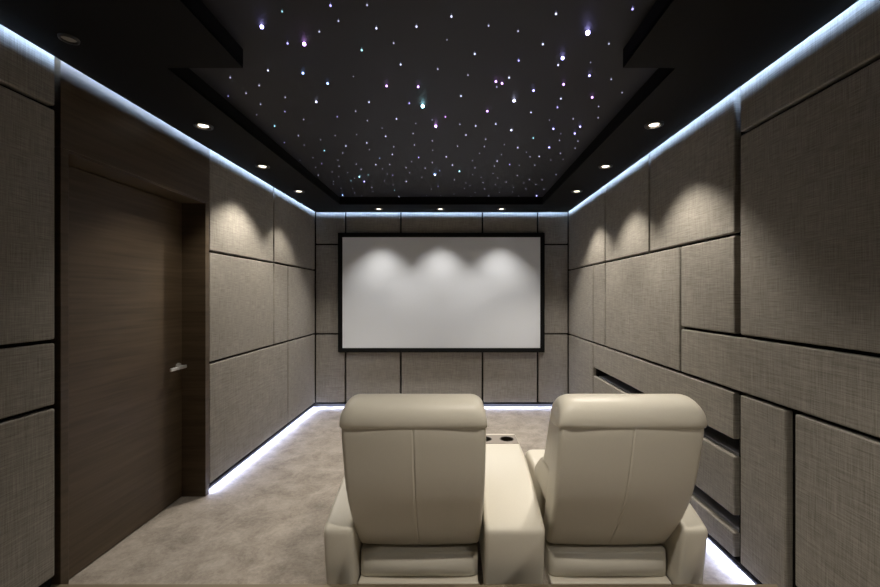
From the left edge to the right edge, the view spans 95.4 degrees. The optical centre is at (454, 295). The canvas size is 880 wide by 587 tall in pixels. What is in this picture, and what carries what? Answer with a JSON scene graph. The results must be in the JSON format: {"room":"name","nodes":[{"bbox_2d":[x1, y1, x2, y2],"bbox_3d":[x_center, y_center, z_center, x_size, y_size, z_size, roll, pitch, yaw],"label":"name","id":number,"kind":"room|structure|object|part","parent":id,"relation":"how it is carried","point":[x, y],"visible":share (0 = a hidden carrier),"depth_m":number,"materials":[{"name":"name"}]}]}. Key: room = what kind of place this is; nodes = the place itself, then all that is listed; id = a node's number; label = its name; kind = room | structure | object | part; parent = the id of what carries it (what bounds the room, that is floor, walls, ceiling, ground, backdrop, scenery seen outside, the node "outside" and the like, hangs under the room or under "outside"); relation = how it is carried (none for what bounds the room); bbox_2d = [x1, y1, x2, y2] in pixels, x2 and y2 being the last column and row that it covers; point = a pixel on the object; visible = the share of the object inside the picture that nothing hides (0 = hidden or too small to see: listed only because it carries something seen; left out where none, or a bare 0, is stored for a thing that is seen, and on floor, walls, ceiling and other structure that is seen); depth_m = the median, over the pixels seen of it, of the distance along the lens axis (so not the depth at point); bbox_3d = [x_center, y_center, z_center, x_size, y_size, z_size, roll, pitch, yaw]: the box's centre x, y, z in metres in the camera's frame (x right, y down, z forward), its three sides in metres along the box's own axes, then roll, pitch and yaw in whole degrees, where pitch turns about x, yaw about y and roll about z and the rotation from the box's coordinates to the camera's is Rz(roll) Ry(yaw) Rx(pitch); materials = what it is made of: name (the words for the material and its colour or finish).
{"room":"home theater","nodes":[
{"label":"home theater","id":0,"kind":"room"},
{"bbox_2d":[0,84,312,488],"bbox_3d":[-2.032,0.112,1.906,0.250,2.800,7.012,0,0,0],"label":"wall","id":1,"kind":"structure","parent":0,"point":[41,341],"depth_m":3.20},
{"bbox_2d":[0,409,53,586],"bbox_3d":[-1.887,0.920,0.836,0.040,0.783,2.072,0,0,0],"label":"acoustic panel","id":2,"kind":"object","parent":1,"relation":"attached to","point":[26,441],"visible":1,"depth_m":1.75,"materials":[{"name":"fabric"}]},
{"bbox_2d":[0,343,53,418],"bbox_3d":[-1.887,0.367,0.836,0.040,0.287,2.072,0,0,0],"label":"acoustic panel","id":3,"kind":"object","parent":1,"relation":"attached to","point":[26,372],"visible":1,"depth_m":1.75,"materials":[{"name":"fabric"}]},
{"bbox_2d":[0,85,53,344],"bbox_3d":[-1.887,-0.330,0.836,0.040,1.072,2.072,0,0,0],"label":"acoustic panel","id":4,"kind":"object","parent":1,"relation":"attached to","point":[26,125],"visible":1,"depth_m":1.75,"materials":[{"name":"fabric"}]},
{"bbox_2d":[0,24,53,105],"bbox_3d":[-1.887,-1.076,0.836,0.040,0.384,2.072,0,0,0],"label":"acoustic panel","id":5,"kind":"object","parent":1,"relation":"attached to","point":[26,68],"visible":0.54,"depth_m":1.75,"materials":[{"name":"fabric"}]},
{"bbox_2d":[38,578,50,586],"bbox_3d":[-1.891,1.344,0.136,0.026,0.056,3.452,0,0,0],"label":"baseboard","id":6,"kind":"structure","parent":1,"relation":"attached to","point":[47,583],"depth_m":1.85,"materials":[{"name":"black fabric"}]},
{"bbox_2d":[51,57,208,583],"bbox_3d":[-1.983,0.122,2.473,0.234,2.780,1.151,0,0,0],"label":"door","id":7,"kind":"structure","parent":1,"relation":"in","point":[130,406],"depth_m":2.42,"materials":[{"name":"brown wood"}]},
{"bbox_3d":[-1.887,-0.986,2.473,0.040,0.564,1.151,0,0,0],"label":"header panel","id":8,"kind":"part","parent":7,"relation":"part of","materials":[{"name":"brown wood"}]},
{"bbox_3d":[-2.008,0.527,2.886,0.052,0.022,0.162,0,0,0],"label":"lever","id":9,"kind":"part","parent":7,"relation":"part of","materials":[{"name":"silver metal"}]},
{"bbox_2d":[209,253,272,361],"bbox_3d":[-1.887,0.092,3.593,0.040,0.837,1.076,0,0,0],"label":"acoustic panel","id":10,"kind":"object","parent":1,"relation":"attached to","point":[240,289],"visible":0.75,"depth_m":3.44,"materials":[{"name":"fabric"}]},
{"bbox_2d":[209,149,272,261],"bbox_3d":[-1.887,-0.806,3.593,0.040,0.924,1.076,0,0,0],"label":"acoustic panel","id":11,"kind":"object","parent":1,"relation":"attached to","point":[240,202],"visible":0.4,"depth_m":3.44,"materials":[{"name":"fabric"}]},
{"bbox_2d":[209,342,286,482],"bbox_3d":[-1.887,0.985,3.769,0.040,0.911,1.428,0,0,0],"label":"acoustic panel","id":12,"kind":"object","parent":1,"relation":"attached to","point":[248,391],"visible":0.82,"depth_m":3.54,"materials":[{"name":"fabric"}]},
{"bbox_2d":[209,403,313,486],"bbox_3d":[-1.889,1.458,4.204,0.033,0.023,2.295,0,0,0],"label":"light strip","id":13,"kind":"object","parent":1,"relation":"attached to","point":[309,407],"visible":0.69,"depth_m":3.75,"materials":[{"name":"glowing white led light"},{"name":"translucent plastic diffuser"}]},
{"bbox_2d":[273,264,286,343],"bbox_3d":[-1.887,0.092,4.319,0.040,0.837,0.328,0,0,0],"label":"acoustic panel","id":14,"kind":"object","parent":1,"relation":"attached to","point":[279,271],"visible":0.77,"depth_m":4.27,"materials":[{"name":"fabric"}]},
{"bbox_2d":[273,187,314,268],"bbox_3d":[-1.887,-0.806,4.758,0.040,0.924,1.206,0,0,0],"label":"acoustic panel","id":15,"kind":"object","parent":1,"relation":"attached to","point":[293,222],"visible":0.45,"depth_m":4.62,"materials":[{"name":"fabric"}]},
{"bbox_2d":[287,335,314,422],"bbox_3d":[-1.887,0.985,4.934,0.040,0.911,0.854,0,0,0],"label":"acoustic panel","id":16,"kind":"object","parent":1,"relation":"attached to","point":[300,351],"visible":0.79,"depth_m":4.86,"materials":[{"name":"fabric"}]},
{"bbox_2d":[287,266,314,339],"bbox_3d":[-1.887,0.092,4.934,0.040,0.837,0.854,0,0,0],"label":"acoustic panel","id":17,"kind":"object","parent":1,"relation":"attached to","point":[300,282],"visible":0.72,"depth_m":4.86,"materials":[{"name":"fabric"}]},
{"bbox_2d":[69,407,753,583],"bbox_3d":[-0.125,1.562,1.911,4.150,0.100,7.221,0,0,0],"label":"floor","id":18,"kind":"structure","parent":0,"point":[264,522],"depth_m":2.64,"materials":[{"name":"carpet"}]},
{"bbox_2d":[324,394,487,583],"bbox_3d":[-0.246,0.990,2.346,0.794,1.044,1.138,0,0,0],"label":"recliner","id":19,"kind":"object","parent":18,"relation":"on","point":[407,507],"visible":1,"depth_m":1.88,"materials":[{"name":"beige leather"}]},
{"bbox_3d":[-0.572,1.252,2.434,0.143,0.496,0.962,0,0,0],"label":"armrest","id":20,"kind":"part","parent":19,"relation":"part of","materials":[{"name":"beige leather"}]},
{"bbox_3d":[-0.184,0.927,2.025,0.660,0.800,0.480,0,0,0],"label":"backrest","id":21,"kind":"part","parent":19,"relation":"part of","materials":[{"name":"beige leather"}]},
{"bbox_3d":[-0.184,1.402,2.422,0.616,0.128,0.735,0,0,0],"label":"seat","id":22,"kind":"part","parent":19,"relation":"part of","materials":[{"name":"beige leather"}]},
{"bbox_2d":[479,434,544,583],"bbox_3d":[0.299,1.250,2.434,0.296,0.500,0.962,0,0,0],"label":"console","id":23,"kind":"object","parent":18,"relation":"on","point":[512,532],"visible":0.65,"depth_m":2.02,"materials":[{"name":"beige leather"}]},
{"bbox_3d":[0.297,1.004,2.785,0.278,0.005,0.165,0,0,0],"label":"cup holder plate","id":24,"kind":"part","parent":23,"relation":"part of","materials":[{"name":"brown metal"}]},
{"bbox_2d":[525,394,707,583],"bbox_3d":[0.859,0.990,2.346,0.778,1.044,1.138,0,0,0],"label":"recliner","id":25,"kind":"object","parent":18,"relation":"on","point":[614,477],"visible":0.93,"depth_m":1.89,"materials":[{"name":"beige leather"}]},
{"bbox_2d":[526,450,545,518],"bbox_3d":[0.805,1.200,2.572,0.604,0.225,0.545,0,0,0],"label":"seat cushion","id":26,"kind":"object","parent":25,"relation":"on","point":[532,456],"depth_m":2.58,"materials":[{"name":"beige leather"}]},
{"bbox_2d":[534,456,548,499],"bbox_3d":[0.805,0.995,2.213,0.648,0.235,0.444,0,0,0],"label":"lumbar cushion","id":27,"kind":"object","parent":25,"relation":"on","point":[541,473],"depth_m":2.15,"materials":[{"name":"beige leather"}]},
{"bbox_2d":[544,415,552,467],"bbox_3d":[0.805,0.745,2.050,0.648,0.335,0.267,0,0,0],"label":"cushion","id":28,"kind":"object","parent":25,"relation":"on","point":[548,455],"depth_m":2.02,"materials":[{"name":"beige leather"}]},
{"bbox_3d":[0.805,1.402,2.422,0.616,0.128,0.735,0,0,0],"label":"seat","id":29,"kind":"part","parent":25,"relation":"part of","materials":[{"name":"beige leather"}]},
{"bbox_3d":[0.805,0.927,2.025,0.660,0.800,0.480,0,0,0],"label":"backrest","id":30,"kind":"part","parent":25,"relation":"part of","materials":[{"name":"beige leather"}]},
{"bbox_3d":[1.186,1.252,2.434,0.124,0.496,0.962,0,0,0],"label":"armrest","id":31,"kind":"part","parent":25,"relation":"part of","materials":[{"name":"beige leather"}]},
{"bbox_3d":[-0.167,1.443,0.135,3.500,0.138,3.470,0,0,0],"label":"platform","id":32,"kind":"object","parent":18,"relation":"on","visible":0},
{"bbox_2d":[51,584,778,586],"bbox_3d":[-0.194,1.442,1.885,3.446,0.140,0.030,0,0,0],"label":"edging","id":33,"kind":"object","parent":32,"relation":"attached to","point":[52,585],"visible":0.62,"depth_m":1.89,"materials":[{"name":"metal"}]},
{"bbox_2d":[0,0,858,212],"bbox_3d":[-0.167,-1.113,1.878,3.370,0.015,6.956,0,0,0],"label":"ceiling","id":34,"kind":"structure","parent":0,"point":[712,48],"depth_m":1.88,"materials":[{"name":"black paint"}]},
{"bbox_2d":[57,33,79,44],"bbox_3d":[-1.656,-1.099,1.720,0.072,0.010,0.072,0,0,0],"label":"recessed light","id":35,"kind":"object","parent":34,"relation":"in","point":[67,38],"visible":1,"depth_m":1.72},
{"bbox_2d":[193,122,213,129],"bbox_3d":[-1.633,-1.099,2.606,0.116,0.010,0.116,0,0,0],"label":"recessed light","id":36,"kind":"object","parent":34,"relation":"in","point":[200,125],"visible":1,"depth_m":2.60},
{"bbox_2d":[255,164,269,168],"bbox_3d":[-1.640,-1.099,3.423,0.116,0.010,0.116,0,0,0],"label":"recessed light","id":37,"kind":"object","parent":34,"relation":"in","point":[261,166],"visible":1,"depth_m":3.42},
{"bbox_2d":[293,190,304,192],"bbox_3d":[-1.647,-1.099,4.245,0.116,0.010,0.116,0,0,0],"label":"recessed light","id":38,"kind":"object","parent":34,"relation":"in","point":[295,191],"visible":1,"depth_m":4.25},
{"bbox_2d":[171,0,671,203],"bbox_3d":[-0.161,-1.177,3.043,2.499,0.137,3.694,0,0,0],"label":"trim","id":39,"kind":"structure","parent":34,"relation":"attached to","point":[197,6],"depth_m":2.53,"materials":[{"name":"black paint"}]},
{"bbox_2d":[189,0,657,196],"bbox_3d":[-0.161,-1.206,3.043,2.475,0.020,3.670,0,0,0],"label":"panel","id":40,"kind":"object","parent":39,"relation":"attached to","point":[333,55],"visible":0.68,"depth_m":2.28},
{"bbox_2d":[571,190,581,192],"bbox_3d":[1.301,-1.099,4.245,0.116,0.010,0.116,0,0,0],"label":"recessed light","id":41,"kind":"object","parent":34,"relation":"in","point":[572,191],"visible":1,"depth_m":4.25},
{"bbox_2d":[598,164,612,168],"bbox_3d":[1.295,-1.099,3.423,0.116,0.010,0.116,0,0,0],"label":"recessed light","id":42,"kind":"object","parent":34,"relation":"in","point":[603,166],"visible":1,"depth_m":3.42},
{"bbox_2d":[644,121,663,128],"bbox_3d":[1.294,-1.099,2.591,0.116,0.010,0.116,0,0,0],"label":"recessed light","id":43,"kind":"object","parent":34,"relation":"in","point":[654,124],"visible":1,"depth_m":2.58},
{"bbox_2d":[313,212,570,406],"bbox_3d":[-0.167,0.112,5.471,3.481,2.800,0.120,0,0,0],"label":"wall","id":44,"kind":"structure","parent":0,"point":[567,244],"depth_m":5.41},
{"bbox_2d":[316,245,337,332],"bbox_3d":[-1.665,-0.080,5.391,0.382,1.184,0.040,0,0,0],"label":"acoustic panel","id":45,"kind":"object","parent":44,"relation":"attached to","point":[326,255],"visible":0.72,"depth_m":5.37,"materials":[{"name":"fabric"}]},
{"bbox_2d":[316,334,344,401],"bbox_3d":[-1.665,0.986,5.391,0.382,0.908,0.040,0,0,0],"label":"acoustic panel","id":46,"kind":"object","parent":44,"relation":"attached to","point":[330,363],"visible":0.88,"depth_m":5.37,"materials":[{"name":"fabric"}]},
{"bbox_2d":[316,213,344,243],"bbox_3d":[-1.665,-0.980,5.391,0.382,0.576,0.040,0,0,0],"label":"acoustic panel","id":47,"kind":"object","parent":44,"relation":"attached to","point":[328,225],"visible":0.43,"depth_m":5.37,"materials":[{"name":"fabric"}]},
{"bbox_2d":[346,213,399,232],"bbox_3d":[-1.090,-0.980,5.391,0.720,0.576,0.040,0,0,0],"label":"acoustic panel","id":48,"kind":"object","parent":44,"relation":"attached to","point":[355,222],"visible":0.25,"depth_m":5.37,"materials":[{"name":"fabric"}]},
{"bbox_2d":[346,352,399,401],"bbox_3d":[-1.090,0.986,5.391,0.720,0.908,0.040,0,0,0],"label":"acoustic panel","id":49,"kind":"object","parent":44,"relation":"attached to","point":[366,372],"visible":0.49,"depth_m":5.37,"materials":[{"name":"fabric"}]},
{"bbox_2d":[317,402,552,403],"bbox_3d":[-0.167,1.458,5.394,3.360,0.023,0.033,0,0,0],"label":"light strip","id":50,"kind":"object","parent":44,"relation":"attached to","point":[317,402],"visible":0.36,"depth_m":5.39,"materials":[{"name":"white plastic"}]},
{"bbox_2d":[338,233,544,351],"bbox_3d":[-0.171,-0.033,5.340,2.748,1.590,0.059,0,0,0],"label":"projection screen","id":51,"kind":"object","parent":44,"relation":"attached to","point":[398,292],"visible":1,"depth_m":5.33,"materials":[{"name":"white fabric"}]},
{"bbox_2d":[402,213,481,232],"bbox_3d":[-0.169,-0.980,5.391,1.074,0.576,0.040,0,0,0],"label":"acoustic panel","id":52,"kind":"object","parent":44,"relation":"attached to","point":[411,222],"visible":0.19,"depth_m":5.37,"materials":[{"name":"fabric"}]},
{"bbox_2d":[402,352,481,399],"bbox_3d":[-0.169,0.986,5.391,1.074,0.908,0.040,0,0,0],"label":"acoustic panel","id":53,"kind":"object","parent":44,"relation":"attached to","point":[422,372],"visible":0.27,"depth_m":5.37,"materials":[{"name":"fabric"}]},
{"bbox_2d":[483,213,536,232],"bbox_3d":[0.751,-0.980,5.391,0.719,0.576,0.040,0,0,0],"label":"acoustic panel","id":54,"kind":"object","parent":44,"relation":"attached to","point":[492,222],"visible":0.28,"depth_m":5.37,"materials":[{"name":"fabric"}]},
{"bbox_2d":[483,352,536,401],"bbox_3d":[0.751,0.986,5.391,0.719,0.908,0.040,0,0,0],"label":"acoustic panel","id":55,"kind":"object","parent":44,"relation":"attached to","point":[507,376],"visible":0.71,"depth_m":5.37,"materials":[{"name":"fabric"}]},
{"bbox_2d":[538,334,566,401],"bbox_3d":[1.329,0.986,5.391,0.389,0.908,0.040,0,0,0],"label":"acoustic panel","id":56,"kind":"object","parent":44,"relation":"attached to","point":[552,363],"visible":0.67,"depth_m":5.37,"materials":[{"name":"fabric"}]},
{"bbox_2d":[538,213,566,243],"bbox_3d":[1.329,-0.980,5.391,0.389,0.576,0.040,0,0,0],"label":"acoustic panel","id":57,"kind":"object","parent":44,"relation":"attached to","point":[554,225],"visible":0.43,"depth_m":5.37,"materials":[{"name":"fabric"}]},
{"bbox_2d":[545,245,566,332],"bbox_3d":[1.329,-0.080,5.391,0.389,1.184,0.040,0,0,0],"label":"acoustic panel","id":58,"kind":"object","parent":44,"relation":"attached to","point":[555,255],"visible":0.7,"depth_m":5.37,"materials":[{"name":"fabric"}]},
{"bbox_2d":[571,59,879,586],"bbox_3d":[1.764,0.112,1.906,0.380,2.800,7.012,0,0,0],"label":"wall","id":59,"kind":"structure","parent":0,"point":[598,372],"depth_m":1.96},
{"bbox_2d":[569,266,593,341],"bbox_3d":[1.554,0.096,4.896,0.040,0.843,0.929,0,0,0],"label":"acoustic panel","id":60,"kind":"object","parent":59,"relation":"attached to","point":[581,281],"visible":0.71,"depth_m":4.78,"materials":[{"name":"fabric"}]},
{"bbox_2d":[569,335,595,393],"bbox_3d":[1.554,0.988,4.896,0.040,0.905,0.929,0,0,0],"label":"acoustic panel","id":61,"kind":"object","parent":59,"relation":"attached to","point":[582,371],"visible":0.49,"depth_m":4.82,"materials":[{"name":"fabric"}]},
{"bbox_2d":[569,185,606,268],"bbox_3d":[1.554,-0.806,4.721,0.040,0.924,1.281,0,0,0],"label":"acoustic panel","id":62,"kind":"object","parent":59,"relation":"attached to","point":[587,220],"visible":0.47,"depth_m":4.57,"materials":[{"name":"fabric"}]},
{"bbox_2d":[594,263,605,345],"bbox_3d":[1.554,0.096,4.244,0.040,0.843,0.328,0,0,0],"label":"acoustic panel","id":63,"kind":"object","parent":59,"relation":"attached to","point":[599,270],"visible":0.77,"depth_m":4.19,"materials":[{"name":"fabric"}]},
{"bbox_2d":[606,153,651,260],"bbox_3d":[1.554,-0.806,3.607,0.040,0.924,0.898,0,0,0],"label":"acoustic panel","id":64,"kind":"object","parent":59,"relation":"attached to","point":[627,194],"visible":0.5,"depth_m":3.50,"materials":[{"name":"fabric"}]},
{"bbox_2d":[606,247,683,370],"bbox_3d":[1.554,0.096,3.393,0.040,0.843,1.327,0,0,0],"label":"acoustic panel","id":65,"kind":"object","parent":59,"relation":"attached to","point":[643,292],"visible":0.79,"depth_m":3.19,"materials":[{"name":"fabric"}]},
{"bbox_2d":[594,344,739,438],"bbox_3d":[1.554,0.664,3.302,0.040,0.258,2.212,0,0,0],"label":"acoustic panel","id":66,"kind":"object","parent":59,"relation":"attached to","point":[720,405],"visible":1,"depth_m":2.79,"materials":[{"name":"fabric"}]},
{"bbox_2d":[594,376,739,514],"bbox_3d":[1.554,1.050,3.302,0.040,0.325,2.212,0,0,0],"label":"acoustic panel","id":67,"kind":"object","parent":59,"relation":"attached to","point":[718,475],"visible":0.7,"depth_m":2.33,"materials":[{"name":"fabric"}]},
{"bbox_2d":[599,376,738,455],"bbox_3d":[1.760,0.899,3.305,0.340,0.022,2.186,0,0,0],"label":"shelf","id":68,"kind":"object","parent":59,"relation":"attached to","point":[731,444],"visible":0.14,"depth_m":2.55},
{"bbox_2d":[650,87,740,250],"bbox_3d":[1.554,-0.806,2.662,0.040,0.924,0.944,0,0,0],"label":"acoustic panel","id":69,"kind":"object","parent":59,"relation":"attached to","point":[695,174],"visible":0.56,"depth_m":2.49,"materials":[{"name":"fabric"}]},
{"bbox_2d":[681,236,740,332],"bbox_3d":[1.554,-0.058,2.447,0.040,0.537,0.515,0,0,0],"label":"acoustic panel","id":70,"kind":"object","parent":59,"relation":"attached to","point":[710,270],"visible":1,"depth_m":2.38,"materials":[{"name":"fabric"}]},
{"bbox_2d":[689,494,739,556],"bbox_3d":[1.554,1.373,3.302,0.040,0.134,2.212,0,0,0],"label":"acoustic panel","id":71,"kind":"object","parent":59,"relation":"attached to","point":[717,527],"visible":0.48,"depth_m":2.33,"materials":[{"name":"fabric"}]},
{"bbox_2d":[693,485,738,531],"bbox_3d":[1.760,1.318,3.305,0.340,0.022,2.186,0,0,0],"label":"shelf","id":72,"kind":"object","parent":59,"relation":"attached to","point":[733,520],"visible":0.02,"depth_m":2.45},
{"bbox_2d":[707,533,761,583],"bbox_3d":[1.556,1.458,3.627,0.033,0.023,3.447,0,0,0],"label":"light strip","id":73,"kind":"object","parent":59,"relation":"attached to","point":[737,560],"visible":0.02,"depth_m":2.19,"materials":[{"name":"glowing white plastic diffuser"},{"name":"led light"}]},
{"bbox_2d":[741,395,792,586],"bbox_3d":[1.554,0.988,2.000,0.040,0.905,0.293,0,0,0],"label":"acoustic panel","id":74,"kind":"object","parent":59,"relation":"attached to","point":[766,427],"visible":1,"depth_m":1.96,"materials":[{"name":"fabric"}]},
{"bbox_2d":[681,329,879,437],"bbox_3d":[1.554,0.373,1.502,0.040,0.288,2.405,0,0,0],"label":"acoustic panel","id":75,"kind":"object","parent":59,"relation":"attached to","point":[842,388],"visible":1,"depth_m":1.80,"materials":[{"name":"fabric"}]},
{"bbox_2d":[741,59,879,352],"bbox_3d":[1.554,-0.322,1.223,0.040,1.065,1.846,0,0,0],"label":"acoustic panel","id":76,"kind":"object","parent":59,"relation":"attached to","point":[810,173],"visible":1,"depth_m":1.69,"materials":[{"name":"fabric"}]},
{"bbox_2d":[741,0,879,131],"bbox_3d":[1.554,-1.070,1.223,0.040,0.396,1.846,0,0,0],"label":"acoustic panel","id":77,"kind":"object","parent":59,"relation":"attached to","point":[850,42],"visible":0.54,"depth_m":1.70,"materials":[{"name":"fabric"}]},
{"bbox_2d":[796,414,879,586],"bbox_3d":[1.554,0.921,1.051,0.040,0.772,1.502,0,0,0],"label":"acoustic panel","id":78,"kind":"object","parent":59,"relation":"attached to","point":[838,468],"visible":1,"depth_m":1.60,"materials":[{"name":"fabric"}]}
]}

